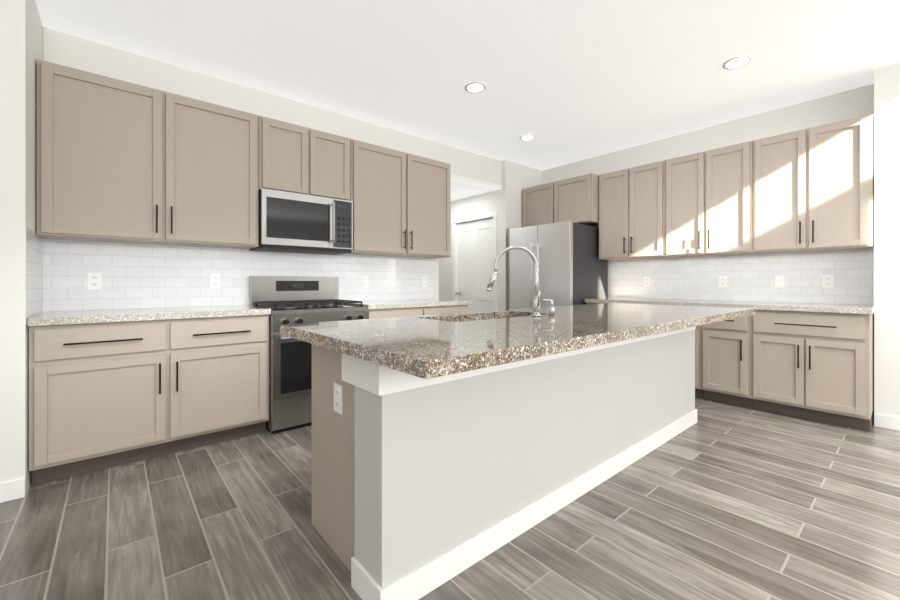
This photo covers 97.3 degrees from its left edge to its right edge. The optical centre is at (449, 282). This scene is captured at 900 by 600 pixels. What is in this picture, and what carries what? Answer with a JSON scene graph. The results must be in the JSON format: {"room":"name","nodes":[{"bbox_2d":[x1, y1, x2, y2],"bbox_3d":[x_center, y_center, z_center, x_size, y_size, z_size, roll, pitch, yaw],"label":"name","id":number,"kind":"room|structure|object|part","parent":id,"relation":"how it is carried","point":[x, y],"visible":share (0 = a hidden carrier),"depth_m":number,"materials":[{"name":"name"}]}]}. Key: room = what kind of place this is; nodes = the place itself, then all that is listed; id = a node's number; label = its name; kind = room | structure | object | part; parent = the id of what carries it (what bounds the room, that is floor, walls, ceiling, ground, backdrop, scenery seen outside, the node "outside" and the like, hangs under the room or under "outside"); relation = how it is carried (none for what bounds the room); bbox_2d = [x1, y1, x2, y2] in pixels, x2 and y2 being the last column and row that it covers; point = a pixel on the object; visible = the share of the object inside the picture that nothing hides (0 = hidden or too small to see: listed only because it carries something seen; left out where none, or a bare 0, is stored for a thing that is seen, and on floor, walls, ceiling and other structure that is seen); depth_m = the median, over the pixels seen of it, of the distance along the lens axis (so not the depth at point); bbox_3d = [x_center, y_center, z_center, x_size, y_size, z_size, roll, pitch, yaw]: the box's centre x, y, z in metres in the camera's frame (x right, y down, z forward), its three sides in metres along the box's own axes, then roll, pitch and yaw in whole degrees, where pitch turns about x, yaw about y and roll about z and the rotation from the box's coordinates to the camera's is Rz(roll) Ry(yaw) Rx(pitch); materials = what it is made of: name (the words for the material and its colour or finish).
{"room":"kitchen","nodes":[
{"label":"kitchen","id":0,"kind":"room"},
{"bbox_2d":[0,0,42,495],"bbox_3d":[-4.077,-0.482,1.013,4.198,3.200,0.780,0,0,-40],"label":"wall","id":1,"kind":"structure","parent":0,"point":[21,39],"depth_m":2.05,"materials":[{"name":"paint"}]},
{"bbox_2d":[0,478,24,502],"bbox_3d":[-3.820,1.068,0.710,4.198,0.100,0.014,0,0,-40],"label":"baseboard","id":2,"kind":"structure","parent":1,"relation":"attached to","point":[12,490],"depth_m":2.03,"materials":[{"name":"white wood"}]},
{"bbox_2d":[26,227,42,323],"bbox_3d":[-2.435,-0.038,2.324,0.002,0.513,0.646,0,0,-40],"label":"backsplash","id":3,"kind":"structure","parent":1,"relation":"attached to","point":[34,273],"depth_m":2.27,"materials":[{"name":"tile"}]},
{"bbox_2d":[43,27,541,309],"bbox_3d":[-0.679,-0.482,4.277,5.203,3.200,0.195,0,0,-40],"label":"wall","id":4,"kind":"structure","parent":0,"point":[513,179],"depth_m":3.66,"materials":[{"name":"paint"}]},
{"bbox_2d":[37,59,260,248],"bbox_3d":[-2.070,-0.803,2.843,1.219,1.036,0.340,0,0,-40],"label":"upper cabinet","id":5,"kind":"object","parent":4,"relation":"attached to","point":[119,161],"depth_m":2.64,"materials":[{"name":"brown wood"}]},
{"bbox_2d":[43,239,435,311],"bbox_3d":[-1.406,-0.038,3.625,3.251,0.513,0.008,0,0,-40],"label":"backsplash","id":6,"kind":"structure","parent":4,"relation":"attached to","point":[136,276],"depth_m":3.09,"materials":[{"name":"tile"}]},
{"bbox_2d":[88,272,101,288],"bbox_3d":[-2.449,-0.012,2.729,0.072,0.116,0.008,0,0,-40],"label":"electrical outlet","id":7,"kind":"object","parent":6,"relation":"attached to","point":[94,280],"visible":1,"depth_m":2.73,"materials":[{"name":"white plastic"}]},
{"bbox_2d":[210,274,219,287],"bbox_3d":[-1.897,-0.012,3.197,0.072,0.116,0.008,0,0,-40],"label":"electrical outlet","id":8,"kind":"object","parent":6,"relation":"attached to","point":[214,280],"visible":1,"depth_m":3.19,"materials":[{"name":"white plastic"}]},
{"bbox_2d":[362,276,367,286],"bbox_3d":[-0.871,-0.012,4.067,0.072,0.116,0.008,0,0,-40],"label":"electrical outlet","id":9,"kind":"object","parent":6,"relation":"attached to","point":[364,281],"visible":1,"depth_m":4.06,"materials":[{"name":"white plastic"}]},
{"bbox_2d":[421,277,426,286],"bbox_3d":[-0.299,-0.012,4.553,0.072,0.116,0.008,0,0,-40],"label":"electrical outlet","id":10,"kind":"object","parent":6,"relation":"attached to","point":[423,281],"visible":1,"depth_m":4.55,"materials":[{"name":"white plastic"}]},
{"bbox_2d":[261,116,316,195],"bbox_3d":[-1.430,-1.032,3.385,0.451,0.579,0.340,0,0,-40],"label":"upper cabinet","id":11,"kind":"object","parent":4,"relation":"attached to","point":[288,150],"depth_m":3.26,"materials":[{"name":"brown wood"}]},
{"bbox_2d":[249,188,352,254],"bbox_3d":[-1.274,-0.504,3.455,0.771,0.465,0.432,0,0,-40],"label":"microwave","id":12,"kind":"object","parent":11,"relation":"attached to","point":[289,222],"visible":0.98,"depth_m":3.31,"materials":[{"name":"silver metal"}]},
{"bbox_2d":[317,130,352,200],"bbox_3d":[-1.180,-1.032,3.598,0.450,0.579,0.340,0,0,-40],"label":"upper cabinet","id":13,"kind":"object","parent":4,"relation":"attached to","point":[334,152],"depth_m":3.52,"materials":[{"name":"brown wood"}]},
{"bbox_2d":[346,139,450,257],"bbox_3d":[-0.547,-0.803,4.135,1.202,1.036,0.340,0,0,-40],"label":"upper cabinet","id":14,"kind":"object","parent":4,"relation":"attached to","point":[402,200],"depth_m":3.96,"materials":[{"name":"brown wood"}]},
{"bbox_2d":[0,397,899,599],"bbox_3d":[-0.474,1.143,0.881,9.523,0.050,10.600,0,0,-40],"label":"floor","id":15,"kind":"structure","parent":0,"point":[720,501],"depth_m":1.79,"materials":[{"name":"grey tile"}]},
{"bbox_2d":[27,305,270,484],"bbox_3d":[-1.965,0.653,2.718,1.219,0.930,0.650,0,0,-40],"label":"base cabinet","id":16,"kind":"object","parent":15,"relation":"on","point":[106,395],"depth_m":2.43,"materials":[{"name":"brown wood"}]},
{"bbox_3d":[-1.970,0.209,2.724,1.219,0.043,0.635,0,0,-40],"label":"base cab top","id":17,"kind":"part","parent":16,"relation":"part of","materials":[{"name":"beige stone"}]},
{"bbox_2d":[249,276,367,433],"bbox_3d":[-1.173,0.530,3.336,0.775,1.175,0.724,0,0,-40],"label":"range","id":18,"kind":"object","parent":15,"relation":"on","point":[294,299],"visible":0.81,"depth_m":3.03,"materials":[{"name":"silver metal"}]},
{"bbox_2d":[345,299,471,318],"bbox_3d":[-0.432,0.653,4.018,1.227,0.930,0.650,0,0,-40],"label":"base cabinet","id":19,"kind":"object","parent":15,"relation":"on","point":[394,312],"depth_m":3.76,"materials":[{"name":"brown wood"}]},
{"bbox_3d":[-0.437,0.209,4.024,1.227,0.043,0.635,0,0,-40],"label":"base cab top","id":20,"kind":"part","parent":19,"relation":"part of","materials":[{"name":"beige stone"}]},
{"bbox_2d":[280,303,755,599],"bbox_3d":[0.729,0.653,2.343,3.010,0.930,1.113,0,0,-40],"label":"kitchen island","id":21,"kind":"object","parent":15,"relation":"on","point":[421,487],"depth_m":1.63,"materials":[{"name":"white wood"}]},
{"bbox_2d":[334,382,342,414],"bbox_3d":[-0.455,0.468,1.605,0.008,0.116,0.072,0,0,-40],"label":"outlet","id":22,"kind":"object","parent":21,"relation":"attached to","point":[338,398],"visible":1,"depth_m":1.59,"materials":[{"name":"white plastic"}]},
{"bbox_3d":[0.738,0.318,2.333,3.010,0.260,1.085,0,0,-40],"label":"kitchen island top","id":23,"kind":"part","parent":21,"relation":"part of","materials":[{"name":"beige stone"}]},
{"bbox_2d":[486,246,554,315],"bbox_3d":[0.419,-0.011,2.248,0.361,0.395,0.252,0,0,-40],"label":"faucet","id":24,"kind":"object","parent":21,"relation":"on","point":[536,305],"visible":1,"depth_m":2.21,"materials":[{"name":"silver metal"}]},
{"bbox_2d":[507,173,598,309],"bbox_3d":[1.419,-0.102,5.221,0.778,2.440,1.073,0,0,-40],"label":"upper cabinet","id":25,"kind":"object","parent":15,"relation":"on","point":[575,199],"visible":0.73,"depth_m":5.09,"materials":[{"name":"brown wood"}]},
{"bbox_2d":[510,221,607,309],"bbox_3d":[1.373,0.205,5.116,0.927,1.825,0.910,0,0,-40],"label":"refrigerator","id":26,"kind":"object","parent":15,"relation":"on","point":[573,269],"visible":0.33,"depth_m":4.78,"materials":[{"name":"silver metal"}]},
{"bbox_2d":[587,303,873,431],"bbox_3d":[2.555,0.675,3.966,0.648,0.885,2.297,0,0,-40],"label":"base cabinet","id":27,"kind":"object","parent":15,"relation":"on","point":[816,366],"visible":0.54,"depth_m":3.24,"materials":[{"name":"brown wood"}]},
{"bbox_2d":[585,297,874,313],"bbox_3d":[2.566,0.209,3.966,0.635,0.043,2.311,0,0,-40],"label":"countertop","id":28,"kind":"structure","parent":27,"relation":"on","point":[835,308],"depth_m":3.50,"materials":[{"name":"stone"}]},
{"bbox_2d":[439,191,494,299],"bbox_3d":[-0.127,-0.482,6.500,0.120,3.200,2.480,0,0,-40],"label":"wall","id":29,"kind":"structure","parent":0,"point":[484,203],"depth_m":6.12,"materials":[{"name":"paint"}]},
{"bbox_2d":[456,218,492,311],"bbox_3d":[0.357,0.095,5.855,0.105,2.022,0.802,0,0,-40],"label":"hall door","id":30,"kind":"structure","parent":29,"relation":"in","point":[474,256],"depth_m":5.86,"materials":[{"name":"white wood"}]},
{"bbox_2d":[452,211,496,310],"bbox_3d":[0.388,0.066,5.880,0.136,2.105,0.940,0,0,-40],"label":"door frame","id":31,"kind":"structure","parent":29,"relation":"attached to","point":[480,216],"depth_m":5.79,"materials":[{"name":"white wood"}]},
{"bbox_2d":[35,0,899,169],"bbox_3d":[0.321,-1.692,-0.149,9.403,0.050,8.000,0,0,-40],"label":"ceiling","id":32,"kind":"structure","parent":0,"point":[567,81],"depth_m":2.90,"materials":[{"name":"white paint"}]},
{"bbox_2d":[465,82,485,92],"bbox_3d":[0.216,-1.663,3.374,0.184,0.008,0.184,0,0,-40],"label":"recessed light","id":33,"kind":"object","parent":32,"relation":"in","point":[474,87],"visible":1,"depth_m":3.36,"materials":[{"name":"white glass"}]},
{"bbox_2d":[520,134,535,139],"bbox_3d":[0.889,-1.663,4.529,0.184,0.008,0.184,0,0,-40],"label":"recessed light","id":34,"kind":"object","parent":32,"relation":"in","point":[527,137],"visible":1,"depth_m":4.52,"materials":[{"name":"white glass"}]},
{"bbox_2d":[722,55,751,68],"bbox_3d":[2.167,-1.663,2.990,0.184,0.008,0.184,0,0,-40],"label":"recessed light","id":35,"kind":"object","parent":32,"relation":"in","point":[737,62],"visible":1,"depth_m":2.98,"materials":[{"name":"white"}]},
{"bbox_2d":[451,175,501,200],"bbox_3d":[-0.561,-1.307,6.053,1.120,0.050,2.600,0,0,-40],"label":"ceiling","id":36,"kind":"structure","parent":0,"point":[461,190],"depth_m":5.45,"materials":[{"name":"white paint"}]},
{"bbox_2d":[542,84,873,297],"bbox_3d":[3.913,-0.482,2.977,0.120,3.200,8.120,0,0,-40],"label":"wall","id":37,"kind":"structure","parent":0,"point":[847,105],"depth_m":4.08,"materials":[{"name":"paint"}]},
{"bbox_2d":[599,160,666,259],"bbox_3d":[2.185,-0.803,4.657,0.340,1.036,0.766,0,0,-40],"label":"upper cabinet","id":38,"kind":"object","parent":37,"relation":"attached to","point":[632,201],"depth_m":4.51,"materials":[{"name":"brown wood"}]},
{"bbox_2d":[667,140,754,257],"bbox_3d":[2.680,-0.803,4.072,0.340,1.036,0.767,0,0,-40],"label":"upper cabinet","id":39,"kind":"object","parent":37,"relation":"attached to","point":[711,193],"depth_m":3.92,"materials":[{"name":"brown wood"}]},
{"bbox_2d":[611,249,873,304],"bbox_3d":[2.804,-0.038,4.184,0.008,0.513,2.311,0,0,-40],"label":"backsplash","id":40,"kind":"structure","parent":37,"relation":"attached to","point":[750,277],"depth_m":3.92,"materials":[{"name":"tile"}]},
{"bbox_2d":[644,277,649,286],"bbox_3d":[2.344,-0.012,4.714,0.008,0.116,0.072,0,0,-40],"label":"electrical outlet","id":41,"kind":"object","parent":40,"relation":"attached to","point":[646,281],"visible":1,"depth_m":4.71,"materials":[{"name":"white plastic"}]},
{"bbox_2d":[719,276,726,286],"bbox_3d":[2.843,-0.012,4.125,0.008,0.116,0.072,0,0,-40],"label":"electrical outlet","id":42,"kind":"object","parent":40,"relation":"attached to","point":[722,281],"visible":1,"depth_m":4.12,"materials":[{"name":"white plastic"}]},
{"bbox_2d":[775,275,784,287],"bbox_3d":[3.143,-0.012,3.772,0.008,0.116,0.072,0,0,-40],"label":"electrical outlet","id":43,"kind":"object","parent":40,"relation":"attached to","point":[779,281],"visible":1,"depth_m":3.77,"materials":[{"name":"white plastic"}]},
{"bbox_2d":[822,275,833,287],"bbox_3d":[3.358,-0.012,3.518,0.008,0.116,0.072,0,0,-40],"label":"electrical outlet","id":44,"kind":"object","parent":40,"relation":"attached to","point":[827,281],"visible":1,"depth_m":3.52,"materials":[{"name":"white plastic"}]},
{"bbox_2d":[755,114,873,253],"bbox_3d":[3.176,-0.803,3.488,0.340,1.036,0.766,0,0,-40],"label":"upper cabinet","id":45,"kind":"object","parent":37,"relation":"attached to","point":[808,189],"depth_m":3.33,"materials":[{"name":"brown wood"}]},
{"bbox_2d":[874,62,899,416],"bbox_3d":[4.904,-0.482,1.468,0.320,3.200,4.537,0,0,-40],"label":"wall","id":46,"kind":"structure","parent":0,"point":[887,239],"depth_m":3.04,"materials":[{"name":"paint"}]},
{"bbox_2d":[874,413,899,430],"bbox_3d":[4.777,1.068,1.360,0.014,0.100,4.537,0,0,-40],"label":"baseboard","id":47,"kind":"structure","parent":46,"relation":"attached to","point":[887,421],"depth_m":3.03,"materials":[{"name":"white wood"}]}
]}

